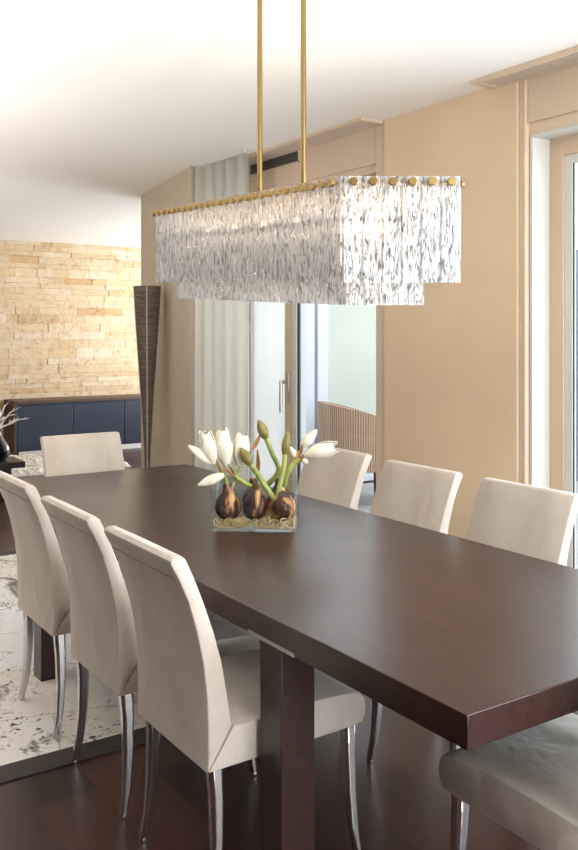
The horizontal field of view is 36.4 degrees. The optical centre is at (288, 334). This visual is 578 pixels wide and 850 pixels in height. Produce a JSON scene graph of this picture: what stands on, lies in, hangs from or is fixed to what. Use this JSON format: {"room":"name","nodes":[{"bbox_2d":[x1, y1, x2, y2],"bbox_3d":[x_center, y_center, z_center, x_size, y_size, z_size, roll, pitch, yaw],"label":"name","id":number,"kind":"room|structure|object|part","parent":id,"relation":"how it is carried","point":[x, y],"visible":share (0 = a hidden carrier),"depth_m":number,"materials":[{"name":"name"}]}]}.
{"room":"dining room","nodes":[
{"label":"dining room","id":0,"kind":"room"},
{"bbox_2d":[0,240,140,437],"bbox_3d":[-4.053,0.150,10.483,8.100,2.600,0.262,0,0,-34],"label":"wall","id":1,"kind":"structure","parent":0,"point":[67,314],"depth_m":11.15,"materials":[{"name":"stone"}]},
{"bbox_2d":[141,166,195,467],"bbox_3d":[-0.867,0.150,6.714,0.465,2.600,1.410,0,0,-34],"label":"wall","id":2,"kind":"structure","parent":0,"point":[173,430],"depth_m":6.45,"materials":[{"name":"beige paint"}]},
{"bbox_2d":[247,151,256,165],"bbox_3d":[-0.237,-1.142,5.687,0.193,0.016,0.416,0,0,-34],"label":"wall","id":3,"kind":"structure","parent":0,"point":[252,157],"depth_m":5.70,"materials":[{"name":"paint"}]},
{"bbox_2d":[0,0,577,247],"bbox_3d":[-0.586,-1.210,5.290,8.400,0.120,12.750,0,0,-34],"label":"ceiling","id":4,"kind":"structure","parent":0,"point":[103,103],"depth_m":3.91,"materials":[{"name":"white paint"}]},
{"bbox_2d":[194,149,248,480],"bbox_3d":[-0.446,0.142,5.739,0.073,2.585,0.641,0,0,-37],"label":"curtain","id":5,"kind":"object","parent":4,"relation":"hanging from","point":[221,326],"visible":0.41,"depth_m":5.73,"materials":[{"name":"white fabric"}]},
{"bbox_3d":[-0.450,-1.139,5.736,0.022,0.022,0.640,0,0,-34],"label":"rail","id":6,"kind":"part","parent":5,"relation":"part of","materials":[{"name":"grey paint"}]},
{"bbox_2d":[262,137,300,160],"bbox_3d":[-0.052,-1.142,5.408,0.196,0.016,0.691,0,0,-34],"label":"wall","id":7,"kind":"structure","parent":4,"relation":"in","point":[292,145],"depth_m":5.41,"materials":[{"name":"paint"}]},
{"bbox_2d":[151,0,464,304],"bbox_3d":[-0.030,-0.614,2.841,0.321,1.072,1.451,0,0,-31],"label":"chandelier","id":8,"kind":"object","parent":4,"relation":"hanging from","point":[373,250],"visible":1,"depth_m":2.45,"materials":[{"name":"clear glass"}]},
{"bbox_3d":[-0.410,-0.450,3.195,0.035,0.024,0.024,0,0,-34],"label":"knob","id":9,"kind":"part","parent":8,"relation":"part of","materials":[{"name":"gold metal"}]},
{"bbox_3d":[-0.386,-0.448,3.155,0.035,0.024,0.024,0,0,-34],"label":"knob","id":10,"kind":"part","parent":8,"relation":"part of","materials":[{"name":"gold metal"}]},
{"bbox_3d":[-0.362,-0.445,3.115,0.035,0.024,0.024,0,0,-34],"label":"knob","id":11,"kind":"part","parent":8,"relation":"part of","materials":[{"name":"gold metal"}]},
{"bbox_3d":[-0.338,-0.443,3.075,0.035,0.024,0.024,0,0,-34],"label":"knob","id":12,"kind":"part","parent":8,"relation":"part of","materials":[{"name":"gold metal"}]},
{"bbox_3d":[-0.314,-0.441,3.035,0.035,0.024,0.024,0,0,-34],"label":"knob","id":13,"kind":"part","parent":8,"relation":"part of","materials":[{"name":"gold metal"}]},
{"bbox_3d":[-0.290,-0.438,2.995,0.035,0.024,0.024,0,0,-34],"label":"knob","id":14,"kind":"part","parent":8,"relation":"part of","materials":[{"name":"gold metal"}]},
{"bbox_3d":[-0.266,-0.436,2.955,0.035,0.024,0.024,0,0,-34],"label":"knob","id":15,"kind":"part","parent":8,"relation":"part of","materials":[{"name":"gold metal"}]},
{"bbox_3d":[-0.242,-0.433,2.915,0.035,0.024,0.024,0,0,-34],"label":"knob","id":16,"kind":"part","parent":8,"relation":"part of","materials":[{"name":"gold metal"}]},
{"bbox_3d":[-0.218,-0.431,2.875,0.035,0.024,0.024,0,0,-34],"label":"knob","id":17,"kind":"part","parent":8,"relation":"part of","materials":[{"name":"gold metal"}]},
{"bbox_3d":[-0.194,-0.428,2.835,0.035,0.024,0.024,0,0,-34],"label":"knob","id":18,"kind":"part","parent":8,"relation":"part of","materials":[{"name":"gold metal"}]},
{"bbox_3d":[-0.170,-0.426,2.795,0.035,0.024,0.024,0,0,-34],"label":"knob","id":19,"kind":"part","parent":8,"relation":"part of","materials":[{"name":"gold metal"}]},
{"bbox_3d":[-0.146,-0.424,2.755,0.035,0.024,0.024,0,0,-34],"label":"knob","id":20,"kind":"part","parent":8,"relation":"part of","materials":[{"name":"gold metal"}]},
{"bbox_3d":[-0.122,-0.421,2.715,0.035,0.024,0.024,0,0,-34],"label":"knob","id":21,"kind":"part","parent":8,"relation":"part of","materials":[{"name":"gold metal"}]},
{"bbox_3d":[-0.098,-0.419,2.675,0.035,0.024,0.024,0,0,-34],"label":"knob","id":22,"kind":"part","parent":8,"relation":"part of","materials":[{"name":"gold metal"}]},
{"bbox_3d":[-0.098,-0.792,2.954,0.018,0.704,0.018,0,0,-34],"label":"rod","id":23,"kind":"part","parent":8,"relation":"part of","materials":[{"name":"gold metal"}]},
{"bbox_3d":[-0.074,-0.417,2.635,0.035,0.024,0.024,0,0,-34],"label":"knob","id":24,"kind":"part","parent":8,"relation":"part of","materials":[{"name":"gold metal"}]},
{"bbox_3d":[-0.050,-0.414,2.595,0.035,0.024,0.024,0,0,-34],"label":"knob","id":25,"kind":"part","parent":8,"relation":"part of","materials":[{"name":"gold metal"}]},
{"bbox_3d":[-0.025,-0.412,2.555,0.035,0.024,0.024,0,0,-34],"label":"knob","id":26,"kind":"part","parent":8,"relation":"part of","materials":[{"name":"gold metal"}]},
{"bbox_3d":[-0.002,-0.409,2.515,0.035,0.024,0.024,0,0,-34],"label":"knob","id":27,"kind":"part","parent":8,"relation":"part of","materials":[{"name":"gold metal"}]},
{"bbox_3d":[0.022,-0.407,2.475,0.035,0.024,0.024,0,0,-34],"label":"knob","id":28,"kind":"part","parent":8,"relation":"part of","materials":[{"name":"gold metal"}]},
{"bbox_3d":[0.044,-0.785,2.716,0.018,0.718,0.018,0,0,-34],"label":"rod","id":29,"kind":"part","parent":8,"relation":"part of","materials":[{"name":"gold metal"}]},
{"bbox_3d":[0.046,-0.405,2.435,0.035,0.024,0.024,0,0,-34],"label":"knob","id":30,"kind":"part","parent":8,"relation":"part of","materials":[{"name":"gold metal"}]},
{"bbox_3d":[-0.028,-0.433,2.842,0.266,0.076,1.411,0,0,-31],"label":"frame","id":31,"kind":"part","parent":8,"relation":"part of","materials":[{"name":"gold metal"}]},
{"bbox_3d":[0.070,-0.402,2.395,0.035,0.024,0.024,0,0,-34],"label":"knob","id":32,"kind":"part","parent":8,"relation":"part of","materials":[{"name":"gold metal"}]},
{"bbox_3d":[0.095,-0.400,2.355,0.035,0.024,0.024,0,0,-34],"label":"knob","id":33,"kind":"part","parent":8,"relation":"part of","materials":[{"name":"gold metal"}]},
{"bbox_3d":[0.119,-0.398,2.315,0.035,0.024,0.024,0,0,-34],"label":"knob","id":34,"kind":"part","parent":8,"relation":"part of","materials":[{"name":"gold metal"}]},
{"bbox_3d":[0.167,-0.396,2.288,0.024,0.024,0.035,0,0,0],"label":"knob","id":35,"kind":"part","parent":8,"relation":"part of","materials":[{"name":"gold metal"}]},
{"bbox_3d":[0.218,-0.396,2.288,0.024,0.024,0.035,0,0,0],"label":"knob","id":36,"kind":"part","parent":8,"relation":"part of","materials":[{"name":"gold metal"}]},
{"bbox_3d":[0.269,-0.396,2.288,0.024,0.024,0.035,0,0,0],"label":"knob","id":37,"kind":"part","parent":8,"relation":"part of","materials":[{"name":"gold metal"}]},
{"bbox_3d":[0.320,-0.396,2.288,0.024,0.024,0.035,0,0,0],"label":"knob","id":38,"kind":"part","parent":8,"relation":"part of","materials":[{"name":"gold metal"}]},
{"bbox_3d":[0.371,-0.396,2.288,0.024,0.024,0.035,0,0,0],"label":"knob","id":39,"kind":"part","parent":8,"relation":"part of","materials":[{"name":"gold metal"}]},
{"bbox_3d":[0.422,-0.396,2.288,0.024,0.024,0.035,0,0,0],"label":"knob","id":40,"kind":"part","parent":8,"relation":"part of","materials":[{"name":"gold metal"}]},
{"bbox_3d":[0.446,-0.399,2.326,0.035,0.024,0.024,0,0,-34],"label":"knob","id":41,"kind":"part","parent":8,"relation":"part of","materials":[{"name":"gold metal"}]},
{"bbox_2d":[306,117,383,147],"bbox_3d":[0.242,-1.142,4.968,0.200,0.016,0.775,0,0,-34],"label":"ceiling vent","id":42,"kind":"object","parent":4,"relation":"in","point":[336,131],"depth_m":4.91,"materials":[{"name":"paint"}]},
{"bbox_2d":[471,45,577,88],"bbox_3d":[1.851,-1.142,2.595,0.160,0.016,3.460,0,0,-34],"label":"ceiling vent","id":43,"kind":"object","parent":4,"relation":"in","point":[568,57],"visible":1,"depth_m":3.78,"materials":[{"name":"paint"}]},
{"bbox_2d":[0,448,577,849],"bbox_3d":[0.036,1.510,4.894,8.994,0.120,14.100,0,0,-34],"label":"floor","id":44,"kind":"structure","parent":0,"point":[403,803],"depth_m":2.73,"materials":[{"name":"brown wood"}]},
{"bbox_2d":[0,456,24,502],"bbox_3d":[-2.920,1.275,7.417,1.281,0.350,0.380,0,0,-34],"label":"coffee table","id":45,"kind":"object","parent":44,"relation":"on","point":[11,462],"visible":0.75,"depth_m":7.59,"materials":[{"name":"black wood"}]},
{"bbox_2d":[0,429,9,460],"bbox_3d":[-2.550,0.962,7.664,0.236,0.275,0.236,0,0,-34],"label":"vase","id":46,"kind":"object","parent":45,"relation":"on","point":[4,447],"visible":1,"depth_m":7.62,"materials":[{"name":"black ceramic"}]},
{"bbox_2d":[0,401,27,428],"bbox_3d":[-2.520,0.742,7.717,0.418,0.321,0.206,0,0,9],"label":"branches","id":47,"kind":"object","parent":46,"relation":"in","point":[8,415],"visible":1,"depth_m":7.69,"materials":[{"name":"white"}]},
{"bbox_3d":[-2.500,1.301,7.697,0.070,0.297,0.260,0,0,-34],"label":"leg","id":48,"kind":"part","parent":45,"relation":"part of","materials":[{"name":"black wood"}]},
{"bbox_2d":[9,453,130,476],"bbox_3d":[-2.815,1.417,9.664,1.750,0.065,1.300,0,0,-34],"label":"shag rug","id":49,"kind":"object","parent":44,"relation":"on","point":[34,466],"visible":0.22,"depth_m":9.36,"materials":[{"name":"beige carpet"}]},
{"bbox_2d":[4,394,140,454],"bbox_3d":[-2.039,1.120,11.387,3.145,0.660,0.435,0,0,-34],"label":"sideboard","id":50,"kind":"object","parent":44,"relation":"on","point":[49,416],"visible":0.35,"depth_m":10.73,"materials":[{"name":"blue wood"}]},
{"bbox_3d":[-3.335,1.107,10.524,0.030,0.565,0.431,0,0,-34],"label":"panel","id":51,"kind":"part","parent":50,"relation":"part of","materials":[{"name":"brown wood"}]},
{"bbox_3d":[-2.925,1.115,10.555,0.675,0.520,0.022,0,0,-34],"label":"door","id":52,"kind":"part","parent":50,"relation":"part of","materials":[{"name":"blue paint"}]},
{"bbox_3d":[-2.362,1.115,10.930,0.662,0.520,0.022,0,0,-34],"label":"door","id":53,"kind":"part","parent":50,"relation":"part of","materials":[{"name":"blue paint"}]},
{"bbox_3d":[-1.805,1.115,11.302,0.662,0.520,0.022,0,0,-34],"label":"door","id":54,"kind":"part","parent":50,"relation":"part of","materials":[{"name":"blue paint"}]},
{"bbox_2d":[0,550,165,783],"bbox_3d":[-1.812,1.446,4.065,3.200,0.008,3.025,0,0,-34],"label":"cowhide rug","id":55,"kind":"object","parent":44,"relation":"on","point":[28,747],"visible":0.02,"depth_m":3.35,"materials":[{"name":"fur"}]},
{"bbox_2d":[0,471,128,739],"bbox_3d":[-0.790,0.984,3.402,0.600,0.915,0.433,0,0,-34],"label":"dining chair","id":56,"kind":"object","parent":55,"relation":"on","point":[43,592],"visible":0.52,"depth_m":3.17,"materials":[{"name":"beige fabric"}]},
{"bbox_3d":[-1.033,1.247,3.464,0.051,0.366,0.058,0,0,-34],"label":"leg","id":57,"kind":"part","parent":56,"relation":"part of","materials":[{"name":"silver metal"}]},
{"bbox_3d":[-0.967,0.800,3.284,0.174,0.546,0.426,0,0,-34],"label":"backrest","id":58,"kind":"part","parent":56,"relation":"part of","materials":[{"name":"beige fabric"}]},
{"bbox_3d":[-0.826,1.247,3.154,0.051,0.366,0.058,0,0,-34],"label":"leg","id":59,"kind":"part","parent":56,"relation":"part of","materials":[{"name":"silver metal"}]},
{"bbox_3d":[-0.746,1.019,3.431,0.495,0.106,0.426,0,0,-34],"label":"seat","id":60,"kind":"part","parent":56,"relation":"part of","materials":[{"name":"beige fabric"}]},
{"bbox_2d":[40,432,124,564],"bbox_3d":[-0.946,0.984,4.416,0.433,0.915,0.600,0,0,-34],"label":"dining chair","id":61,"kind":"object","parent":55,"relation":"on","point":[70,454],"visible":0.2,"depth_m":4.59,"materials":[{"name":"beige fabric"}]},
{"bbox_3d":[-1.065,0.800,4.593,0.426,0.546,0.174,0,0,-34],"label":"backrest","id":62,"kind":"part","parent":61,"relation":"part of","materials":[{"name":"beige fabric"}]},
{"bbox_2d":[133,285,161,467],"bbox_3d":[-1.049,0.547,6.514,0.178,1.807,0.178,0,0,28],"label":"floor vase","id":63,"kind":"object","parent":44,"relation":"on","point":[147,298],"visible":0.7,"depth_m":6.47,"materials":[{"name":"brown"}]},
{"bbox_2d":[41,496,259,819],"bbox_3d":[-0.459,0.992,2.906,0.600,0.915,0.433,0,0,-34],"label":"dining chair","id":64,"kind":"object","parent":44,"relation":"on","point":[103,636],"visible":0.64,"depth_m":2.72,"materials":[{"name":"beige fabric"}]},
{"bbox_3d":[-0.702,1.255,2.969,0.051,0.366,0.058,0,0,-34],"label":"leg","id":65,"kind":"part","parent":64,"relation":"part of","materials":[{"name":"silver metal"}]},
{"bbox_3d":[-0.636,0.808,2.788,0.174,0.546,0.426,0,0,-34],"label":"backrest","id":66,"kind":"part","parent":64,"relation":"part of","materials":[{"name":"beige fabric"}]},
{"bbox_3d":[-0.494,1.255,2.658,0.051,0.366,0.058,0,0,-34],"label":"leg","id":67,"kind":"part","parent":64,"relation":"part of","materials":[{"name":"silver metal"}]},
{"bbox_3d":[-0.415,1.027,2.936,0.495,0.106,0.426,0,0,-34],"label":"seat","id":68,"kind":"part","parent":64,"relation":"part of","materials":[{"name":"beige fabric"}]},
{"bbox_3d":[-0.137,1.255,2.898,0.049,0.366,0.057,0,0,-34],"label":"leg","id":69,"kind":"part","parent":64,"relation":"part of","materials":[{"name":"silver metal"}]},
{"bbox_2d":[104,526,364,849],"bbox_3d":[-0.153,0.992,2.447,0.600,0.915,0.433,0,0,-34],"label":"dining chair","id":70,"kind":"object","parent":44,"relation":"on","point":[206,704],"visible":0.74,"depth_m":2.31,"materials":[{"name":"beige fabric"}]},
{"bbox_3d":[-0.395,1.255,2.510,0.051,0.366,0.058,0,0,-34],"label":"leg","id":71,"kind":"part","parent":70,"relation":"part of","materials":[{"name":"silver metal"}]},
{"bbox_3d":[-0.330,0.808,2.329,0.174,0.546,0.426,0,0,-34],"label":"backrest","id":72,"kind":"part","parent":70,"relation":"part of","materials":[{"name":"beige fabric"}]},
{"bbox_3d":[-0.188,1.255,2.199,0.051,0.366,0.058,0,0,-34],"label":"leg","id":73,"kind":"part","parent":70,"relation":"part of","materials":[{"name":"silver metal"}]},
{"bbox_3d":[-0.109,1.027,2.476,0.495,0.106,0.426,0,0,-34],"label":"seat","id":74,"kind":"part","parent":70,"relation":"part of","materials":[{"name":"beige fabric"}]},
{"bbox_3d":[0.170,1.255,2.438,0.049,0.366,0.057,0,0,-34],"label":"leg","id":75,"kind":"part","parent":70,"relation":"part of","materials":[{"name":"silver metal"}]},
{"bbox_2d":[0,464,577,849],"bbox_3d":[-0.114,1.075,3.182,1.006,0.750,3.093,0,0,-34],"label":"dining table","id":76,"kind":"object","parent":44,"relation":"on","point":[475,644],"visible":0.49,"depth_m":2.24,"materials":[{"name":"brown wood"}]},
{"bbox_3d":[-1.013,1.109,3.717,0.100,0.683,0.098,0,0,-34],"label":"leg","id":77,"kind":"part","parent":76,"relation":"part of","materials":[{"name":"brown wood"}]},
{"bbox_2d":[210,485,299,532],"bbox_3d":[-0.120,0.624,3.212,0.310,0.152,0.216,0,0,3],"label":"glass vase","id":78,"kind":"object","parent":76,"relation":"on","point":[229,529],"visible":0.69,"depth_m":3.15,"materials":[{"name":"clear glass"}]},
{"bbox_2d":[188,426,252,519],"bbox_3d":[-0.247,0.500,3.170,0.227,0.333,0.106,0,0,-14],"label":"amaryllis","id":79,"kind":"object","parent":78,"relation":"in","point":[227,504],"visible":0.96,"depth_m":3.16,"materials":[{"name":"white plant"}]},
{"bbox_2d":[199,428,217,464],"bbox_3d":[-0.292,0.406,3.179,0.069,0.133,0.060,0,0,3],"label":"flower","id":80,"kind":"object","parent":79,"relation":"on","point":[208,453],"depth_m":3.16,"materials":[{"name":"white plant"}]},
{"bbox_3d":[-0.240,0.508,3.178,0.059,0.106,0.019,0,0,12],"label":"stem","id":81,"kind":"part","parent":79,"relation":"part of","materials":[{"name":"green plant"}]},
{"bbox_2d":[215,426,232,466],"bbox_3d":[-0.235,0.406,3.189,0.066,0.145,0.065,0,0,3],"label":"flower","id":82,"kind":"object","parent":79,"relation":"on","point":[223,439],"depth_m":3.17,"materials":[{"name":"white plant"}]},
{"bbox_3d":[-0.221,0.604,3.174,0.100,0.127,0.097,0,0,3],"label":"bulb","id":83,"kind":"part","parent":79,"relation":"part of","materials":[{"name":"brown plant"}]},
{"bbox_3d":[-0.194,0.520,3.184,0.054,0.086,0.014,0,0,-33],"label":"stem","id":84,"kind":"part","parent":79,"relation":"part of","materials":[{"name":"green plant"}]},
{"bbox_3d":[-0.172,0.526,3.167,0.083,0.061,0.021,0,0,9],"label":"stem","id":85,"kind":"part","parent":79,"relation":"part of","materials":[{"name":"green plant"}]},
{"bbox_2d":[233,433,249,465],"bbox_3d":[-0.174,0.420,3.211,0.064,0.124,0.064,0,0,3],"label":"flower","id":86,"kind":"object","parent":79,"relation":"on","point":[240,440],"depth_m":3.19,"materials":[{"name":"white plant"}]},
{"bbox_2d":[213,508,296,528],"bbox_3d":[-0.120,0.668,3.212,0.290,0.041,0.196,0,0,3],"label":"raffia","id":87,"kind":"object","parent":78,"relation":"in","point":[241,521],"visible":0.68,"depth_m":3.13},
{"bbox_2d":[242,478,268,519],"bbox_3d":[-0.121,0.592,3.169,0.100,0.150,0.097,0,0,3],"label":"amaryllis","id":88,"kind":"object","parent":78,"relation":"in","point":[255,505],"visible":0.99,"depth_m":3.13,"materials":[{"name":"brown plant"}]},
{"bbox_2d":[242,419,280,503],"bbox_3d":[-0.110,0.483,3.242,0.150,0.346,0.091,0,0,41],"label":"amaryllis","id":89,"kind":"object","parent":78,"relation":"in","point":[262,429],"visible":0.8,"depth_m":3.22,"materials":[{"name":"green plant"}]},
{"bbox_3d":[-0.131,0.596,3.265,0.092,0.121,0.090,0,0,3],"label":"bulb","id":90,"kind":"part","parent":89,"relation":"part of","materials":[{"name":"brown plant"}]},
{"bbox_3d":[-0.066,0.475,3.237,0.067,0.205,0.059,0,0,-13],"label":"stem","id":91,"kind":"part","parent":89,"relation":"part of","materials":[{"name":"green plant"}]},
{"bbox_2d":[240,431,295,520],"bbox_3d":[-0.075,0.508,3.166,0.203,0.317,0.097,0,0,3],"label":"amaryllis","id":92,"kind":"object","parent":78,"relation":"in","point":[282,505],"visible":1,"depth_m":3.15,"materials":[{"name":"green plant"}]},
{"bbox_3d":[-0.094,0.530,3.157,0.112,0.149,0.022,0,0,10],"label":"stem","id":93,"kind":"part","parent":92,"relation":"part of","materials":[{"name":"green plant"}]},
{"bbox_3d":[-0.030,0.513,3.163,0.048,0.172,0.021,0,0,-20],"label":"stem","id":94,"kind":"part","parent":92,"relation":"part of","materials":[{"name":"green plant"}]},
{"bbox_3d":[-0.024,0.616,3.163,0.100,0.103,0.097,0,0,3],"label":"bulb","id":95,"kind":"part","parent":92,"relation":"part of","materials":[{"name":"brown plant"}]},
{"bbox_2d":[267,429,338,503],"bbox_3d":[0.042,0.499,3.211,0.276,0.309,0.098,0,0,28],"label":"amaryllis","id":96,"kind":"object","parent":78,"relation":"in","point":[325,449],"visible":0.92,"depth_m":3.18,"materials":[{"name":"white plant"}]},
{"bbox_3d":[-0.035,0.594,3.260,0.092,0.119,0.090,0,0,3],"label":"bulb","id":97,"kind":"part","parent":96,"relation":"part of","materials":[{"name":"brown plant"}]},
{"bbox_3d":[0.007,0.500,3.200,0.074,0.115,0.032,0,0,3],"label":"stem","id":98,"kind":"part","parent":96,"relation":"part of","materials":[{"name":"green plant"}]},
{"bbox_2d":[303,441,338,458],"bbox_3d":[0.117,0.419,3.183,0.130,0.066,0.060,0,0,3],"label":"flower","id":99,"kind":"object","parent":96,"relation":"on","point":[325,449],"depth_m":3.17,"materials":[{"name":"white plant"}]},
{"bbox_3d":[-0.038,0.763,2.183,0.021,0.010,0.213,0,0,-34],"label":"leg plate","id":100,"kind":"part","parent":76,"relation":"part of","materials":[{"name":"silver metal"}]},
{"bbox_3d":[-0.004,1.109,2.206,0.100,0.683,0.098,0,0,-34],"label":"leg","id":101,"kind":"part","parent":76,"relation":"part of","materials":[{"name":"brown wood"}]},
{"bbox_2d":[259,444,371,642],"bbox_3d":[0.001,0.984,3.887,0.600,0.915,0.433,0,0,-34],"label":"dining chair","id":102,"kind":"object","parent":44,"relation":"on","point":[338,478],"visible":0.16,"depth_m":3.95,"materials":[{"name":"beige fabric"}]},
{"bbox_3d":[0.178,0.800,4.005,0.174,0.546,0.426,0,0,-34],"label":"backrest","id":103,"kind":"part","parent":102,"relation":"part of","materials":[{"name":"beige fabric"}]},
{"bbox_2d":[317,401,375,493],"bbox_3d":[0.596,1.021,7.659,0.707,0.883,0.747,0,0,-10],"label":"wicker chair","id":104,"kind":"object","parent":44,"relation":"on","point":[353,429],"visible":0.52,"depth_m":7.32,"materials":[{"name":"beige wicker"}]},
{"bbox_3d":[0.777,1.291,7.892,0.036,0.344,0.051,0,0,35],"label":"leg","id":105,"kind":"part","parent":104,"relation":"part of","materials":[{"name":"black"}]},
{"bbox_2d":[370,460,461,533],"bbox_3d":[0.309,0.992,3.425,0.600,0.915,0.433,0,0,-34],"label":"dining chair","id":106,"kind":"object","parent":44,"relation":"on","point":[423,496],"visible":0.18,"depth_m":3.51,"materials":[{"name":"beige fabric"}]},
{"bbox_2d":[367,477,577,763],"bbox_3d":[0.618,0.992,2.962,0.600,0.915,0.433,0,0,-34],"label":"dining chair","id":107,"kind":"object","parent":44,"relation":"on","point":[538,522],"visible":0.2,"depth_m":3.04,"materials":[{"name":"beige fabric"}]},
{"bbox_3d":[0.296,1.255,2.971,0.049,0.366,0.057,0,0,-34],"label":"leg","id":108,"kind":"part","parent":107,"relation":"part of","materials":[{"name":"silver metal"}]},
{"bbox_3d":[0.503,1.255,2.661,0.049,0.366,0.057,0,0,-34],"label":"leg","id":109,"kind":"part","parent":107,"relation":"part of","materials":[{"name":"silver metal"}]},
{"bbox_3d":[0.795,0.808,3.080,0.174,0.546,0.426,0,0,-34],"label":"backrest","id":110,"kind":"part","parent":107,"relation":"part of","materials":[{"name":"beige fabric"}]},
{"bbox_2d":[439,713,577,849],"bbox_3d":[0.696,0.992,1.959,0.433,0.915,0.600,0,0,-34],"label":"dining chair","id":111,"kind":"object","parent":44,"relation":"on","point":[526,781],"visible":0.94,"depth_m":1.97,"materials":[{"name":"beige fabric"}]},
{"bbox_3d":[0.395,1.255,2.075,0.057,0.366,0.049,0,0,-34],"label":"leg","id":112,"kind":"part","parent":111,"relation":"part of","materials":[{"name":"silver metal"}]},
{"bbox_2d":[251,111,577,484],"bbox_3d":[1.601,0.150,3.293,0.160,2.600,7.000,0,0,-34],"label":"wall","id":113,"kind":"structure","parent":0,"point":[571,118],"depth_m":3.94,"materials":[{"name":"paint"}]},
{"bbox_2d":[248,194,296,492],"bbox_3d":[-0.163,0.280,5.877,0.126,2.340,0.744,0,0,-34],"label":"door","id":114,"kind":"structure","parent":113,"relation":"in","point":[272,325],"depth_m":5.82,"materials":[{"name":"grey paint"}]},
{"bbox_3d":[-0.176,0.280,5.946,0.010,2.340,0.614,0,0,-34],"label":"pane","id":115,"kind":"part","parent":114,"relation":"part of","materials":[{"name":"white glass"}]},
{"bbox_3d":[-0.034,0.397,5.629,0.066,0.206,0.021,0,0,-34],"label":"handle lever","id":116,"kind":"part","parent":114,"relation":"part of","materials":[{"name":"silver metal"}]},
{"bbox_3d":[-0.011,0.340,5.644,0.010,0.180,0.034,0,0,-34],"label":"handle","id":117,"kind":"part","parent":114,"relation":"part of","materials":[{"name":"silver metal"}]},
{"bbox_2d":[249,150,299,176],"bbox_3d":[-0.100,-1.099,5.663,0.010,0.082,0.590,0,0,-34],"label":"air vent","id":118,"kind":"object","parent":113,"relation":"attached to","point":[291,158],"visible":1,"depth_m":5.62,"materials":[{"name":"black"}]},
{"bbox_2d":[248,127,375,192],"bbox_3d":[0.036,-1.040,5.481,0.015,0.210,1.603,0,0,-34],"label":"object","id":119,"kind":"structure","parent":113,"relation":"attached to","point":[356,150],"depth_m":5.17,"materials":[{"name":"paint"}]},
{"bbox_2d":[297,176,374,483],"bbox_3d":[0.316,0.280,5.226,0.050,2.340,0.871,0,0,-34],"label":"door frame","id":120,"kind":"structure","parent":113,"relation":"in","point":[301,307],"depth_m":5.57,"materials":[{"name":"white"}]},
{"bbox_2d":[376,124,383,487],"bbox_3d":[0.504,0.150,4.776,0.019,2.600,0.080,0,0,-34],"label":"trim","id":121,"kind":"structure","parent":113,"relation":"attached to","point":[379,129],"depth_m":4.78,"materials":[{"name":"paint"}]},
{"bbox_2d":[384,82,518,538],"bbox_3d":[0.781,0.150,4.351,0.031,2.600,0.926,0,0,-34],"label":"wall panel","id":122,"kind":"object","parent":113,"relation":"attached to","point":[451,360],"depth_m":4.23,"materials":[{"name":"paint"}]},
{"bbox_2d":[519,80,528,484],"bbox_3d":[1.054,0.150,3.947,0.025,2.600,0.043,0,0,-34],"label":"trim","id":123,"kind":"structure","parent":113,"relation":"attached to","point":[523,86],"depth_m":3.93,"materials":[{"name":"paint"}]},
{"bbox_2d":[528,64,577,122],"bbox_3d":[1.980,-1.044,2.569,0.015,0.203,3.274,0,0,-34],"label":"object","id":124,"kind":"structure","parent":113,"relation":"attached to","point":[553,94],"depth_m":3.81,"materials":[{"name":"paint"}]},
{"bbox_2d":[530,123,577,487],"bbox_3d":[2.031,0.280,2.599,0.115,2.340,3.268,0,0,-34],"label":"trim","id":125,"kind":"structure","parent":113,"relation":"attached to","point":[539,142],"depth_m":3.94,"materials":[{"name":"grey paint"}]},
{"bbox_2d":[550,134,577,568],"bbox_3d":[2.101,0.286,2.638,0.045,2.328,3.255,0,0,-34],"label":"door","id":126,"kind":"structure","parent":113,"relation":"in","point":[564,150],"depth_m":3.92,"materials":[{"name":"beige paint"}]},
{"bbox_3d":[0.241,0.150,8.409,3.260,2.600,0.180,0,0,-34],"label":"wall","id":127,"kind":"structure","parent":0,"visible":0},
{"bbox_2d":[306,284,375,480],"bbox_3d":[0.725,0.280,8.684,1.750,2.340,0.080,0,0,-34],"label":"window","id":128,"kind":"structure","parent":127,"relation":"in","point":[340,339],"depth_m":8.54,"materials":[{"name":"clear glass"}]},
{"bbox_3d":[0.863,0.295,8.788,1.245,2.190,0.010,0,0,-34],"label":"pane","id":129,"kind":"part","parent":128,"relation":"part of","materials":[{"name":"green glass"}]},
{"label":"outside","id":130,"kind":"structure","parent":0,"visible":0},
{"bbox_2d":[576,249,577,480],"bbox_3d":[5.405,0.330,5.232,0.200,2.360,10.700,0,0,-34],"label":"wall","id":131,"kind":"structure","parent":130,"point":[577,249],"depth_m":8.82,"materials":[{"name":"beige paint"}]}
]}

